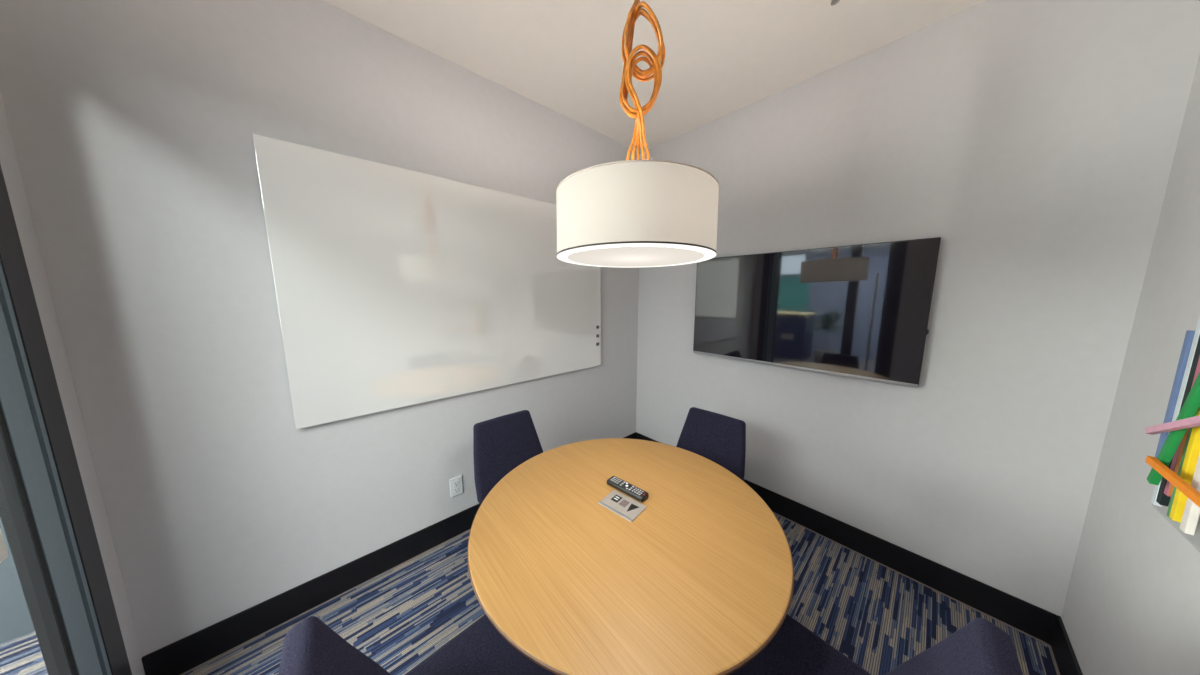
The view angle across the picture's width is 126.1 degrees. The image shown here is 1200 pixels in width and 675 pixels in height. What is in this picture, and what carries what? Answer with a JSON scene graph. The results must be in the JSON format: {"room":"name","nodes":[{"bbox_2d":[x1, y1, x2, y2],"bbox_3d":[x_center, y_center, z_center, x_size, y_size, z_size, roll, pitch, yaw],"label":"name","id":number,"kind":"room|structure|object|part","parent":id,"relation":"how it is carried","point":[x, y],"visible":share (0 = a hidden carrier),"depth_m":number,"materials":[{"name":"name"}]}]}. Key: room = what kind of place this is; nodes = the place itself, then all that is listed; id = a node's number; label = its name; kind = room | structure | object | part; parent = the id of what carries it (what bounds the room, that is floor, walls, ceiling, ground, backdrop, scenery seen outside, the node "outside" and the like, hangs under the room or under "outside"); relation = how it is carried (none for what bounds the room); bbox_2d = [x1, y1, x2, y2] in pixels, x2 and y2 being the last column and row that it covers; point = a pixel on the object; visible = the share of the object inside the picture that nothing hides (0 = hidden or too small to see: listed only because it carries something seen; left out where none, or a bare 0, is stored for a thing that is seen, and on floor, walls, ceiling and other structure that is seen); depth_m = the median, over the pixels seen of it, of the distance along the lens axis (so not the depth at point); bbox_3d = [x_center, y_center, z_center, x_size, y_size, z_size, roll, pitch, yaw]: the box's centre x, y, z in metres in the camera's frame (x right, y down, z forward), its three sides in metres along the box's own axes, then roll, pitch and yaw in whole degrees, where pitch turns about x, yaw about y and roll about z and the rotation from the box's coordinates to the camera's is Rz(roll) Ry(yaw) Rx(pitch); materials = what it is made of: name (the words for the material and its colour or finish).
{"room":"office","nodes":[
{"label":"office","id":0,"kind":"room"},
{"bbox_2d":[0,517,34,643],"bbox_3d":[-2.605,0.026,1.212,0.747,2.620,0.100,-7,11,-42],"label":"wall","id":1,"kind":"structure","parent":0,"point":[15,618],"depth_m":1.33,"materials":[{"name":"paint"}]},
{"bbox_2d":[0,91,144,674],"bbox_3d":[-0.977,0.127,0.072,0.120,2.740,2.384,-7,11,-42],"label":"door frame","id":2,"kind":"structure","parent":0,"point":[9,163],"depth_m":0.97,"materials":[{"name":"paint"}]},
{"bbox_2d":[0,164,131,674],"bbox_3d":[-1.178,0.243,0.380,0.172,2.425,1.514,-7,11,-42],"label":"door","id":3,"kind":"structure","parent":2,"relation":"in","point":[45,514],"depth_m":0.87,"materials":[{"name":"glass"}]},
{"bbox_2d":[0,529,8,562],"bbox_3d":[-1.411,0.511,0.693,0.001,0.075,0.152,-7,11,-42],"label":"paper notice","id":4,"kind":"object","parent":3,"relation":"attached to","point":[3,550],"visible":1,"depth_m":0.74,"materials":[{"name":"white paper"}]},
{"bbox_2d":[0,0,640,656],"bbox_3d":[-0.728,-0.142,1.973,3.073,2.740,0.120,-7,11,-42],"label":"wall","id":5,"kind":"structure","parent":0,"point":[133,124],"depth_m":1.21,"materials":[{"name":"paint"}]},
{"bbox_2d":[142,432,635,674],"bbox_3d":[-0.682,1.148,2.104,2.833,0.147,0.017,-7,11,-42],"label":"baseboard","id":6,"kind":"structure","parent":5,"relation":"attached to","point":[187,654],"depth_m":1.43,"materials":[{"name":"black plastic"}]},
{"bbox_2d":[253,134,600,428],"bbox_3d":[-0.682,-0.281,1.896,1.839,1.218,0.022,-7,11,-42],"label":"whiteboard","id":7,"kind":"object","parent":5,"relation":"attached to","point":[395,287],"visible":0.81,"depth_m":1.59,"materials":[{"name":"white glass"}]},
{"bbox_2d":[449,475,462,497],"bbox_3d":[-0.888,0.921,1.888,0.072,0.120,0.010,-7,11,-42],"label":"wall outlet","id":8,"kind":"object","parent":5,"relation":"attached to","point":[456,487],"visible":1,"depth_m":1.88,"materials":[{"name":"white plastic"}]},
{"bbox_2d":[454,487,459,493],"bbox_3d":[-0.886,0.944,1.888,0.033,0.033,0.002,-7,11,-42],"label":"socket","id":9,"kind":"object","parent":8,"relation":"attached to","point":[456,489],"depth_m":1.89,"materials":[{"name":"white plastic"}]},
{"bbox_2d":[0,514,1056,674],"bbox_3d":[-1.752,1.529,0.160,7.320,0.060,9.500,-7,11,-42],"label":"floor","id":10,"kind":"structure","parent":0,"point":[880,618],"depth_m":1.44,"materials":[{"name":"carpet"}]},
{"bbox_2d":[278,614,556,674],"bbox_3d":[-0.335,0.998,0.777,0.608,0.820,0.431,-7,11,-42],"label":"upholstered chair","id":11,"kind":"object","parent":10,"relation":"on","point":[310,647],"visible":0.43,"depth_m":0.84,"materials":[{"name":"blue fabric"}]},
{"bbox_3d":[-0.490,0.801,0.607,0.190,0.382,0.409,-7,11,-42],"label":"backrest","id":12,"kind":"part","parent":11,"relation":"part of","materials":[{"name":"blue fabric"}]},
{"bbox_3d":[-0.277,0.976,0.828,0.451,0.096,0.431,-7,11,-42],"label":"seat","id":13,"kind":"part","parent":11,"relation":"part of","materials":[{"name":"blue fabric"}]},
{"bbox_2d":[473,410,542,503],"bbox_3d":[-0.370,0.882,1.596,0.431,0.820,0.608,-7,11,-42],"label":"upholstered chair","id":14,"kind":"object","parent":10,"relation":"on","point":[503,443],"visible":0.2,"depth_m":1.68,"materials":[{"name":"blue fabric"}]},
{"bbox_2d":[467,438,793,674],"bbox_3d":[0.089,0.979,1.173,1.059,0.745,1.059,-7,11,-42],"label":"round table","id":15,"kind":"object","parent":10,"relation":"on","point":[580,575],"visible":1,"depth_m":0.88,"materials":[{"name":"brown wood"}]},
{"bbox_2d":[611,495,621,502],"bbox_3d":[0.062,0.607,1.150,0.030,0.001,0.036,7,11,40],"label":"power socket","id":16,"kind":"object","parent":15,"relation":"attached to","point":[614,498],"depth_m":1.15,"materials":[{"name":"plastic"}]},
{"bbox_2d":[619,499,629,506],"bbox_3d":[0.089,0.611,1.124,0.028,0.001,0.034,7,11,40],"label":"socket","id":17,"kind":"object","parent":15,"relation":"attached to","point":[622,502],"depth_m":1.13,"materials":[{"name":"grey plastic"}]},
{"bbox_2d":[607,476,648,501],"bbox_3d":[0.105,0.592,1.200,0.176,0.021,0.048,7,11,41],"label":"remote control","id":18,"kind":"object","parent":15,"relation":"on","point":[621,485],"visible":1,"depth_m":1.18,"materials":[{"name":"black plastic"}]},
{"bbox_2d":[676,407,745,480],"bbox_3d":[0.486,0.875,1.645,0.431,0.820,0.608,8,11,44],"label":"upholstered chair","id":19,"kind":"object","parent":10,"relation":"on","point":[716,437],"visible":0.23,"depth_m":1.73,"materials":[{"name":"blue fabric"}]},
{"bbox_2d":[729,614,1022,674],"bbox_3d":[0.538,0.995,0.800,0.431,0.820,0.608,-7,11,-42],"label":"upholstered chair","id":20,"kind":"object","parent":10,"relation":"on","point":[980,647],"visible":0.45,"depth_m":0.75,"materials":[{"name":"blue fabric"}]},
{"bbox_3d":[0.485,0.972,0.855,0.431,0.096,0.451,-7,11,-42],"label":"seat","id":21,"kind":"part","parent":20,"relation":"part of","materials":[{"name":"blue fabric"}]},
{"bbox_3d":[0.679,0.800,0.616,0.409,0.382,0.190,-7,11,-42],"label":"backrest","id":22,"kind":"part","parent":20,"relation":"part of","materials":[{"name":"blue fabric"}]},
{"bbox_2d":[323,0,984,151],"bbox_3d":[0.115,-1.409,0.858,3.073,0.080,2.624,-7,11,-42],"label":"ceiling","id":23,"kind":"structure","parent":0,"point":[723,57],"depth_m":1.50,"materials":[{"name":"paint"}]},
{"bbox_2d":[556,0,718,267],"bbox_3d":[0.112,-0.807,0.918,0.504,1.127,0.504,-7,11,-42],"label":"pendant lamp","id":24,"kind":"object","parent":23,"relation":"hanging from","point":[632,213],"visible":1,"depth_m":0.78,"materials":[{"name":"white fabric"}]},
{"bbox_2d":[557,243,715,267],"bbox_3d":[0.111,-0.258,0.994,0.500,0.016,0.500,-7,11,-42],"label":"diffuser","id":25,"kind":"object","parent":24,"relation":"attached to","point":[635,255],"depth_m":0.91,"materials":[{"name":"white plastic"}]},
{"bbox_3d":[0.111,-0.260,0.994,0.501,0.020,0.501,-7,11,-42],"label":"trim","id":26,"kind":"part","parent":24,"relation":"part of","materials":[{"name":"white plastic"}]},
{"bbox_3d":[0.112,-0.354,0.983,0.502,0.208,0.502,-7,11,-42],"label":"lamp shade","id":27,"kind":"part","parent":24,"relation":"part of","materials":[{"name":"white fabric"}]},
{"bbox_3d":[0.125,-0.883,0.901,0.109,0.913,0.110,-7,11,-42],"label":"cord","id":28,"kind":"part","parent":24,"relation":"part of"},
{"bbox_3d":[0.123,-0.884,0.910,0.122,0.913,0.056,1,8,10],"label":"cord","id":29,"kind":"part","parent":24,"relation":"part of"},
{"bbox_3d":[0.123,-0.881,0.886,0.118,0.913,0.069,2,8,11],"label":"cord","id":30,"kind":"part","parent":24,"relation":"part of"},
{"bbox_3d":[0.127,-0.884,0.906,0.091,0.913,0.093,-7,11,-42],"label":"cord","id":31,"kind":"part","parent":24,"relation":"part of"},
{"bbox_3d":[0.131,-0.885,0.917,0.132,0.913,0.051,1,8,9],"label":"cord","id":32,"kind":"part","parent":24,"relation":"part of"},
{"bbox_2d":[831,0,839,4],"bbox_3d":[0.964,-1.399,1.248,0.076,0.048,0.076,-7,11,-42],"label":"sprinkler","id":33,"kind":"object","parent":23,"relation":"attached to","point":[834,2],"visible":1,"depth_m":1.25,"materials":[{"name":"white plastic"}]},
{"bbox_2d":[636,0,1199,616],"bbox_3d":[1.206,-0.152,2.041,0.120,2.740,2.384,-7,11,-42],"label":"wall","id":34,"kind":"structure","parent":0,"point":[1037,139],"depth_m":1.40,"materials":[{"name":"paint"}]},
{"bbox_2d":[693,237,940,387],"bbox_3d":[1.181,-0.175,1.936,0.052,0.724,1.256,-7,11,-42],"label":"television","id":35,"kind":"object","parent":34,"relation":"attached to","point":[861,311],"visible":0.95,"depth_m":1.76,"materials":[{"name":"black plastic"}]},
{"bbox_3d":[1.166,0.176,1.977,0.018,0.016,1.248,-7,11,-42],"label":"trim","id":36,"kind":"part","parent":35,"relation":"part of","materials":[{"name":"silver metal"}]},
{"bbox_2d":[636,432,1056,644],"bbox_3d":[1.155,1.138,2.177,0.017,0.147,2.364,-7,11,-42],"label":"baseboard","id":37,"kind":"structure","parent":34,"relation":"attached to","point":[1038,623],"depth_m":1.59,"materials":[{"name":"black plastic"}]},
{"bbox_2d":[1061,54,1199,674],"bbox_3d":[0.958,0.117,0.140,3.073,2.740,0.120,-7,11,-42],"label":"wall","id":38,"kind":"structure","parent":0,"point":[1131,606],"depth_m":0.98,"materials":[{"name":"paint"}]},
{"bbox_2d":[1048,615,1082,674],"bbox_3d":[0.912,1.394,0.372,2.833,0.147,0.017,-7,11,-42],"label":"baseboard","id":39,"kind":"structure","parent":38,"relation":"attached to","point":[1062,653],"depth_m":1.23,"materials":[{"name":"black plastic"}]},
{"bbox_3d":[1.388,0.238,0.641,0.648,0.580,0.006,-7,11,-42],"label":"panel","id":40,"kind":"object","parent":38,"relation":"attached to","visible":0},
{"bbox_2d":[1145,415,1199,434],"bbox_3d":[1.361,0.181,0.681,0.478,0.224,0.012,-7,11,-42],"label":"wooden stick","id":41,"kind":"object","parent":40,"relation":"attached to","point":[1194,421],"visible":1,"depth_m":0.77,"materials":[{"name":"pink wood"}]},
{"bbox_2d":[1145,456,1199,506],"bbox_3d":[1.330,0.359,0.678,0.469,0.020,0.012,-8,12,-42],"label":"wooden stick","id":42,"kind":"object","parent":40,"relation":"attached to","point":[1168,474],"visible":1,"depth_m":0.74,"materials":[{"name":"orange wood"}]},
{"bbox_2d":[1147,372,1199,484],"bbox_3d":[1.470,0.175,0.760,0.168,0.474,0.013,-7,11,-42],"label":"wooden stick","id":43,"kind":"object","parent":40,"relation":"attached to","point":[1191,405],"visible":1,"depth_m":0.78,"materials":[{"name":"green wood"}]},
{"bbox_2d":[1155,330,1194,457],"bbox_3d":[1.624,0.181,0.862,0.037,0.403,0.012,-7,11,-42],"label":"wooden stick","id":44,"kind":"object","parent":40,"relation":"attached to","point":[1189,335],"visible":0.56,"depth_m":0.86,"materials":[{"name":"blue wood"}]},
{"bbox_2d":[1151,315,1199,506],"bbox_3d":[1.595,0.205,0.838,0.021,0.549,0.012,-5,9,-42],"label":"wooden stick","id":45,"kind":"object","parent":40,"relation":"attached to","point":[1197,332],"visible":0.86,"depth_m":0.83,"materials":[{"name":"white wood"}]},
{"bbox_2d":[1156,335,1199,505],"bbox_3d":[1.576,0.210,0.822,0.022,0.515,0.012,-5,9,-42],"label":"wooden stick","id":46,"kind":"object","parent":40,"relation":"attached to","point":[1163,499],"visible":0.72,"depth_m":0.82,"materials":[{"name":"wood"}]},
{"bbox_2d":[1169,428,1188,495],"bbox_3d":[1.544,0.247,0.797,0.029,0.362,0.012,-7,11,-42],"label":"wooden stick","id":47,"kind":"object","parent":40,"relation":"attached to","point":[1187,431],"visible":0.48,"depth_m":0.81,"materials":[{"name":"wood"}]},
{"bbox_2d":[1167,414,1195,518],"bbox_3d":[1.530,0.261,0.786,0.020,0.445,0.012,-5,9,-42],"label":"wooden stick","id":48,"kind":"object","parent":40,"relation":"attached to","point":[1190,429],"visible":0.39,"depth_m":0.80,"materials":[{"name":"wood"}]},
{"bbox_2d":[1164,356,1199,496],"bbox_3d":[1.559,0.199,0.804,0.020,0.468,0.012,-5,9,-42],"label":"wooden stick","id":49,"kind":"object","parent":40,"relation":"attached to","point":[1175,457],"visible":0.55,"depth_m":0.82,"materials":[{"name":"wood"}]},
{"bbox_2d":[1169,406,1199,522],"bbox_3d":[1.481,0.236,0.755,0.038,0.468,0.012,-7,11,-42],"label":"wooden stick","id":50,"kind":"object","parent":40,"relation":"attached to","point":[1193,449],"visible":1,"depth_m":0.76,"materials":[{"name":"yellow wood"}]},
{"bbox_2d":[1180,453,1199,534],"bbox_3d":[1.440,0.252,0.720,0.040,0.451,0.012,-7,11,-42],"label":"wooden stick","id":51,"kind":"object","parent":40,"relation":"attached to","point":[1191,514],"visible":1,"depth_m":0.74,"materials":[{"name":"white wood"}]}
]}

